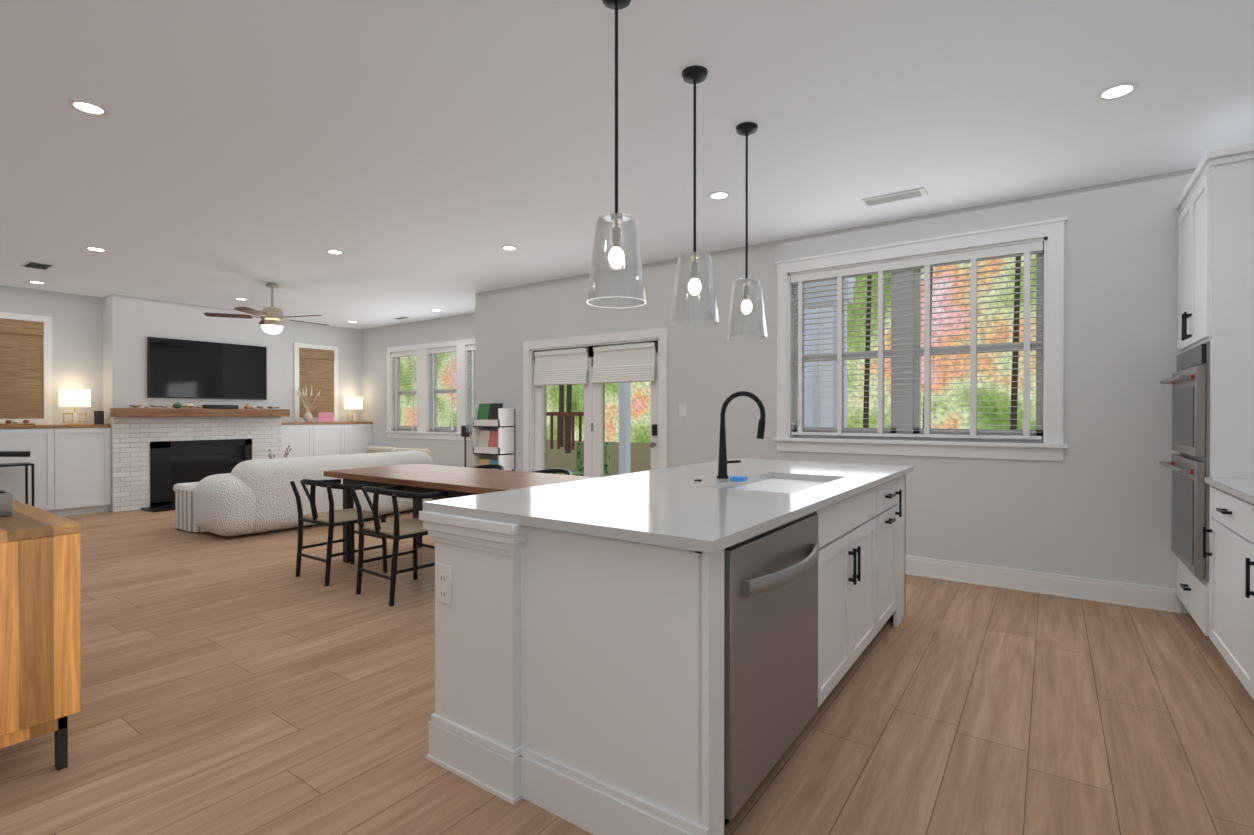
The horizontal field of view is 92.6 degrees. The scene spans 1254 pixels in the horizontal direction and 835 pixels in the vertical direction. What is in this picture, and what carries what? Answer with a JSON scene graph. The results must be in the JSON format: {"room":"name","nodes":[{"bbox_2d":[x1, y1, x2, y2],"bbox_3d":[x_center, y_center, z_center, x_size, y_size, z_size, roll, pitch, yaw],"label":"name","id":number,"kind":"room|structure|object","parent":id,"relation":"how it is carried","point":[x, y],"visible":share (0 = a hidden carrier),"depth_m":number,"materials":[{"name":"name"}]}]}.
{"room":"open-plan kitchen","nodes":[
{"label":"open-plan kitchen","id":0,"kind":"room"},
{"bbox_2d":[0,285,361,424],"bbox_3d":[-6.966,-0.178,7.599,0.150,2.740,7.900,0,0,35],"label":"wall","id":1,"kind":"structure","parent":0,"point":[77,341],"depth_m":7.64,"materials":[{"name":"grey paint"}]},
{"bbox_2d":[0,312,51,424],"bbox_3d":[-7.248,-0.570,7.043,0.028,1.320,0.720,0,0,35],"label":"window","id":2,"kind":"structure","parent":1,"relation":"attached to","point":[25,366],"depth_m":7.15,"materials":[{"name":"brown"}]},
{"bbox_2d":[294,342,337,421],"bbox_3d":[-5.167,-0.569,9.987,0.028,1.290,0.730,0,0,35],"label":"window shade","id":3,"kind":"object","parent":1,"relation":"attached to","point":[315,367],"visible":0.9,"depth_m":9.97,"materials":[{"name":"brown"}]},
{"bbox_2d":[362,313,545,468],"bbox_3d":[-2.977,-0.187,9.525,4.440,2.740,0.150,0,0,35],"label":"wall","id":4,"kind":"structure","parent":0,"point":[377,342],"depth_m":9.96,"materials":[{"name":"grey paint"}]},
{"bbox_2d":[385,338,475,440],"bbox_3d":[-2.884,-0.419,9.430,2.880,1.525,0.195,0,0,35],"label":"living room window","id":5,"kind":"structure","parent":4,"relation":"in","point":[426,392],"depth_m":9.59,"materials":[{"name":"white"}]},
{"bbox_2d":[0,497,1253,834],"bbox_3d":[-2.295,1.257,4.304,11.590,0.100,7.900,0,0,35],"label":"floor","id":6,"kind":"structure","parent":0,"point":[252,683],"depth_m":2.42,"materials":[{"name":"brown wood"}]},
{"bbox_2d":[0,462,33,505],"bbox_3d":[-6.871,0.856,6.655,0.320,0.680,0.360,0,0,35],"label":"side table","id":7,"kind":"object","parent":6,"relation":"on","point":[26,464],"visible":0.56,"depth_m":6.70,"materials":[{"name":"black metal"}]},
{"bbox_2d":[0,500,80,770],"bbox_3d":[-2.812,0.791,2.383,1.820,0.850,0.570,0,0,35],"label":"sideboard","id":8,"kind":"object","parent":6,"relation":"on","point":[40,622],"visible":1,"depth_m":2.01,"materials":[{"name":"brown wood"}]},
{"bbox_2d":[0,451,29,516],"bbox_3d":[-2.515,0.161,2.202,0.370,0.410,0.462,0,0,35],"label":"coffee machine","id":9,"kind":"object","parent":8,"relation":"on","point":[6,503],"visible":0.98,"depth_m":2.23,"materials":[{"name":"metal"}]},
{"bbox_2d":[0,424,110,515],"bbox_3d":[-7.394,0.644,6.575,0.332,1.105,2.627,0,0,35],"label":"base cabinet","id":10,"kind":"object","parent":6,"relation":"on","point":[72,469],"visible":0.96,"depth_m":7.19,"materials":[{"name":"white wood"}]},
{"bbox_2d":[0,420,34,424],"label":"decor","id":11,"kind":"object","parent":10,"relation":"on","point":[8,422],"depth_m":6.93,"materials":[{"name":"brown wood"}]},
{"bbox_2d":[59,389,90,424],"bbox_3d":[-6.812,-0.128,7.392,0.290,0.430,0.290,0,0,35],"label":"table lamp","id":12,"kind":"object","parent":10,"relation":"on","point":[74,398],"visible":1,"depth_m":7.31,"materials":[{"name":"white fabric"}]},
{"bbox_2d":[94,411,103,423],"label":"decor","id":13,"kind":"object","parent":10,"relation":"on","point":[98,417],"depth_m":7.51,"materials":[{"name":"brown wood"}]},
{"bbox_2d":[103,294,289,512],"bbox_3d":[-5.858,-0.181,8.334,0.810,2.740,2.080,0,0,35],"label":"fireplace","id":14,"kind":"object","parent":6,"relation":"on","point":[158,454],"depth_m":7.98,"materials":[{"name":"white brick"}]},
{"bbox_2d":[129,402,279,408],"bbox_3d":[-5.762,-0.167,8.297,0.158,0.090,1.794,0,0,35],"label":"mantel decor","id":15,"kind":"object","parent":14,"relation":"on","point":[188,405],"visible":1,"depth_m":8.27,"materials":[{"name":"multicoloured plastic"}]},
{"bbox_2d":[147,337,266,399],"bbox_3d":[-5.814,-0.657,8.374,0.051,0.790,1.440,0,0,35],"label":"tv","id":16,"kind":"object","parent":14,"relation":"attached to","point":[178,368],"visible":1,"depth_m":8.29,"materials":[{"name":"black plastic"}]},
{"bbox_2d":[268,445,291,458],"bbox_3d":[-5.122,0.800,8.804,0.459,0.773,0.338,0,0,35],"label":"vase","id":17,"kind":"object","parent":6,"relation":"on","point":[284,455],"visible":0.27,"depth_m":8.88,"materials":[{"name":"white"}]},
{"bbox_2d":[173,451,433,535],"bbox_3d":[-3.701,0.802,7.102,1.380,0.745,2.550,0,0,35],"label":"sofa","id":18,"kind":"object","parent":6,"relation":"on","point":[250,496],"visible":0.73,"depth_m":6.16,"materials":[{"name":"white fabric"}]},
{"bbox_2d":[282,422,372,457],"bbox_3d":[-5.020,0.629,9.932,0.332,1.105,1.544,0,0,35],"label":"base cabinet","id":19,"kind":"object","parent":6,"relation":"on","point":[304,439],"visible":0.48,"depth_m":9.80,"materials":[{"name":"white wood"}]},
{"bbox_2d":[296,386,333,421],"bbox_3d":[-5.097,-0.219,9.781,0.241,0.589,0.598,0,0,35],"label":"decor","id":20,"kind":"object","parent":19,"relation":"on","point":[322,416],"visible":1,"depth_m":9.72,"materials":[{"name":"beige"}]},
{"bbox_2d":[344,397,362,421],"bbox_3d":[-4.722,-0.142,10.348,0.290,0.430,0.290,0,0,35],"label":"table lamp","id":21,"kind":"object","parent":19,"relation":"on","point":[353,403],"visible":1,"depth_m":10.24,"materials":[{"name":"white fabric"}]},
{"bbox_2d":[290,479,387,585],"bbox_3d":[-2.206,0.829,4.593,0.576,0.756,0.514,0,0,35],"label":"chair","id":22,"kind":"object","parent":6,"relation":"on","point":[331,518],"visible":0.98,"depth_m":4.50,"materials":[{"name":"black wood"}]},
{"bbox_2d":[366,446,396,452],"bbox_3d":[-3.377,0.806,8.930,0.660,0.760,0.750,0,0,35],"label":"armchair","id":23,"kind":"object","parent":6,"relation":"on","point":[373,449],"visible":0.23,"depth_m":8.61,"materials":[{"name":"beige fabric"}]},
{"bbox_2d":[350,485,447,606],"bbox_3d":[-1.548,0.832,4.139,0.576,0.756,0.514,0,0,38],"label":"chair","id":24,"kind":"object","parent":6,"relation":"on","point":[396,530],"visible":0.88,"depth_m":3.99,"materials":[{"name":"black wood"}]},
{"bbox_2d":[395,448,430,455],"bbox_3d":[-2.789,0.808,8.514,0.660,0.760,0.750,0,0,35],"label":"armchair","id":25,"kind":"object","parent":6,"relation":"on","point":[428,451],"visible":0.17,"depth_m":8.17,"materials":[{"name":"beige fabric"}]},
{"bbox_2d":[324,464,598,562],"bbox_3d":[-1.192,0.826,4.606,2.600,0.760,0.930,0,0,35],"label":"dining table","id":26,"kind":"object","parent":6,"relation":"on","point":[454,481],"visible":0.42,"depth_m":4.55,"materials":[{"name":"brown wood"}]},
{"bbox_2d":[461,425,469,466],"bbox_3d":[-2.396,0.651,8.879,0.180,1.070,0.180,0,0,35],"label":"speaker stand","id":27,"kind":"object","parent":6,"relation":"on","point":[465,431],"visible":0.75,"depth_m":8.86,"materials":[{"name":"black plastic"}]},
{"bbox_2d":[438,464,514,499],"bbox_3d":[-1.397,0.825,5.529,0.576,0.756,0.514,0,0,35],"label":"chair","id":28,"kind":"object","parent":6,"relation":"on","point":[490,466],"visible":0.15,"depth_m":5.73,"materials":[{"name":"black wood"}]},
{"bbox_2d":[473,403,514,470],"bbox_3d":[-1.577,0.514,7.100,0.450,1.360,0.250,0,0,35],"label":"bookcase","id":29,"kind":"object","parent":6,"relation":"on","point":[493,433],"visible":0.5,"depth_m":7.02,"materials":[{"name":"white wood"}]},
{"bbox_2d":[532,468,582,475],"bbox_3d":[-0.731,0.827,5.083,0.576,0.756,0.514,0,0,37],"label":"chair","id":30,"kind":"object","parent":6,"relation":"on","point":[559,470],"visible":0.17,"depth_m":5.29,"materials":[{"name":"black metal"}]},
{"bbox_2d":[419,467,913,834],"bbox_3d":[0.511,0.771,2.867,1.198,0.885,2.645,0,0,35],"label":"kitchen island","id":31,"kind":"object","parent":6,"relation":"on","point":[678,650],"depth_m":1.84,"materials":[{"name":"white wood"}]},
{"bbox_2d":[423,459,910,546],"bbox_3d":[0.510,0.327,2.901,1.155,0.057,2.664,0,0,35],"label":"island countertop","id":32,"kind":"structure","parent":31,"relation":"on","point":[702,504],"depth_m":2.23,"materials":[{"name":"white stone"}]},
{"bbox_2d":[1168,150,1253,632],"bbox_3d":[3.414,-0.038,3.187,0.677,2.500,0.877,0,0,35],"label":"tall cabinet","id":33,"kind":"object","parent":6,"relation":"on","point":[1211,464],"depth_m":3.01,"materials":[{"name":"white wood"}]},
{"bbox_2d":[1204,486,1243,685],"bbox_3d":[2.930,0.773,2.470,0.635,0.885,0.854,0,0,35],"label":"base cabinet","id":34,"kind":"object","parent":6,"relation":"on","point":[1224,514],"depth_m":2.75,"materials":[{"name":"white wood"}]},
{"bbox_2d":[1204,478,1253,505],"bbox_3d":[1.625,0.324,0.639,0.655,0.030,5.348,0,0,35],"label":"countertop","id":35,"kind":"structure","parent":34,"relation":"on","point":[1242,488],"depth_m":2.67,"materials":[{"name":"white stone"}]},
{"bbox_2d":[1244,502,1253,699],"bbox_3d":[2.484,0.776,1.839,0.635,0.885,0.911,0,0,35],"label":"base cabinet","id":36,"kind":"object","parent":6,"relation":"on","point":[1248,510],"depth_m":2.39,"materials":[{"name":"white wood"}]},
{"bbox_2d":[0,0,1253,329],"bbox_3d":[-2.295,-1.593,4.290,11.590,0.120,7.900,0,0,35],"label":"ceiling","id":37,"kind":"structure","parent":0,"point":[416,160],"depth_m":3.15,"materials":[{"name":"white paint"}]},
{"bbox_2d":[28,281,45,283],"bbox_3d":[-6.741,-1.541,6.845,0.156,0.005,0.156,0,0,35],"label":"recessed light","id":38,"kind":"object","parent":37,"relation":"in","point":[35,282],"visible":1,"depth_m":6.84,"materials":[{"name":"white"}]},
{"bbox_2d":[21,261,55,269],"bbox_3d":[-5.952,-1.536,6.055,0.360,0.009,0.200,0,0,35],"label":"ceiling vent","id":39,"kind":"object","parent":37,"relation":"in","point":[37,265],"visible":1,"depth_m":6.04,"materials":[{"name":"white metal"}]},
{"bbox_2d":[67,100,109,115],"bbox_3d":[-2.649,-1.523,2.949,0.156,0.005,0.156,0,0,35],"label":"recessed light","id":40,"kind":"object","parent":37,"relation":"in","point":[89,108],"visible":1,"depth_m":2.95,"materials":[{"name":"white"}]},
{"bbox_2d":[85,247,106,251],"bbox_3d":[-4.847,-1.535,5.470,0.156,0.005,0.156,0,0,35],"label":"recessed light","id":41,"kind":"object","parent":37,"relation":"in","point":[96,249],"visible":1,"depth_m":5.47,"materials":[{"name":"white"}]},
{"bbox_2d":[204,283,326,333],"bbox_3d":[-4.067,-1.254,6.950,1.271,0.582,1.225,0,0,35],"label":"ceiling fan","id":42,"kind":"object","parent":37,"relation":"hanging from","point":[272,317],"visible":1,"depth_m":6.82,"materials":[{"name":"silver metal"}]},
{"bbox_2d":[326,250,343,254],"bbox_3d":[-2.711,-1.535,5.564,0.156,0.005,0.156,0,0,35],"label":"recessed light","id":43,"kind":"object","parent":37,"relation":"in","point":[336,252],"visible":0.98,"depth_m":5.57,"materials":[{"name":"white"}]},
{"bbox_2d":[393,316,410,319],"bbox_3d":[-3.510,-1.551,9.337,0.300,0.009,0.120,0,0,35],"label":"ceiling vent","id":44,"kind":"object","parent":37,"relation":"in","point":[403,317],"visible":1,"depth_m":9.29,"materials":[{"name":"white metal"}]},
{"bbox_2d":[501,246,517,250],"bbox_3d":[-1.067,-1.534,5.431,0.156,0.005,0.156,0,0,35],"label":"recessed light","id":45,"kind":"object","parent":37,"relation":"in","point":[510,248],"visible":0.96,"depth_m":5.44,"materials":[{"name":"white"}]},
{"bbox_2d":[587,0,645,307],"bbox_3d":[-0.038,-0.969,2.159,0.216,1.108,0.216,0,0,35],"label":"pendant light","id":46,"kind":"object","parent":37,"relation":"hanging from","point":[616,258],"visible":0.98,"depth_m":2.13,"materials":[{"name":"clear glass"}]},
{"bbox_2d":[670,65,718,326],"bbox_3d":[0.300,-0.971,2.655,0.216,1.108,0.216,0,0,35],"label":"pendant light","id":47,"kind":"object","parent":37,"relation":"hanging from","point":[694,75],"visible":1,"depth_m":2.62,"materials":[{"name":"clear glass"}]},
{"bbox_2d":[708,191,729,199],"bbox_3d":[0.635,-1.528,4.130,0.156,0.005,0.156,0,0,35],"label":"recessed light","id":48,"kind":"object","parent":37,"relation":"in","point":[720,195],"visible":1,"depth_m":4.12,"materials":[{"name":"white"}]},
{"bbox_2d":[726,122,766,340],"bbox_3d":[0.630,-0.973,3.156,0.216,1.108,0.216,0,0,35],"label":"pendant light","id":49,"kind":"object","parent":37,"relation":"hanging from","point":[746,129],"visible":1,"depth_m":3.13,"materials":[{"name":"clear glass"}]},
{"bbox_2d":[861,187,927,206],"bbox_3d":[1.856,-1.527,4.160,0.400,0.009,0.160,0,0,35],"label":"ceiling vent","id":50,"kind":"object","parent":37,"relation":"in","point":[897,196],"visible":1,"depth_m":4.15,"materials":[{"name":"white metal"}]},
{"bbox_2d":[1096,82,1138,100],"bbox_3d":[2.291,-1.522,2.800,0.156,0.005,0.156,0,0,35],"label":"recessed light","id":51,"kind":"object","parent":37,"relation":"in","point":[1118,91],"visible":1,"depth_m":2.80,"materials":[{"name":"white"}]},
{"bbox_2d":[475,168,1195,613],"bbox_3d":[1.134,-0.168,5.431,7.300,2.740,0.150,0,0,35],"label":"wall","id":52,"kind":"structure","parent":0,"point":[1095,502],"depth_m":4.20,"materials":[{"name":"grey paint"}]},
{"bbox_2d":[523,328,667,476],"bbox_3d":[-0.368,0.160,6.469,1.950,2.075,0.191,0,0,35],"label":"door frame","id":53,"kind":"structure","parent":52,"relation":"attached to","point":[592,363],"depth_m":6.44,"materials":[{"name":"white wood"}]},
{"bbox_2d":[679,404,685,416],"bbox_3d":[0.531,-0.069,5.758,0.080,0.120,0.010,0,0,35],"label":"switch plate","id":54,"kind":"object","parent":52,"relation":"attached to","point":[682,410],"visible":1,"depth_m":5.75,"materials":[{"name":"white plastic"}]},
{"bbox_2d":[773,217,1067,460],"bbox_3d":[2.162,-0.528,4.675,2.060,1.638,0.195,0,0,35],"label":"kitchen window","id":55,"kind":"structure","parent":52,"relation":"in","point":[903,263],"depth_m":4.58,"materials":[{"name":"white wood"}]},
{"bbox_2d":[905,555,1180,612],"bbox_3d":[1.909,1.134,4.785,3.720,0.142,0.020,0,0,35],"label":"baseboard","id":56,"kind":"structure","parent":52,"relation":"attached to","point":[1141,596],"depth_m":4.06,"materials":[{"name":"white wood"}]},
{"label":"outside","id":57,"kind":"structure","parent":0,"visible":0},
{"bbox_2d":[400,254,1035,442],"bbox_3d":[-1.658,-5.869,20.720,63.000,18.000,16.000,0,0,35],"label":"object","id":58,"kind":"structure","parent":57,"point":[951,410],"depth_m":21.46,"materials":[{"name":"green plant"}]},
{"bbox_2d":[546,256,1020,476],"bbox_3d":[-2.498,-3.240,19.544,62.800,9.252,18.710,0,0,35],"label":"neighboring building","id":59,"kind":"structure","parent":57,"point":[623,455],"depth_m":13.46,"materials":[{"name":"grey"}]}
]}

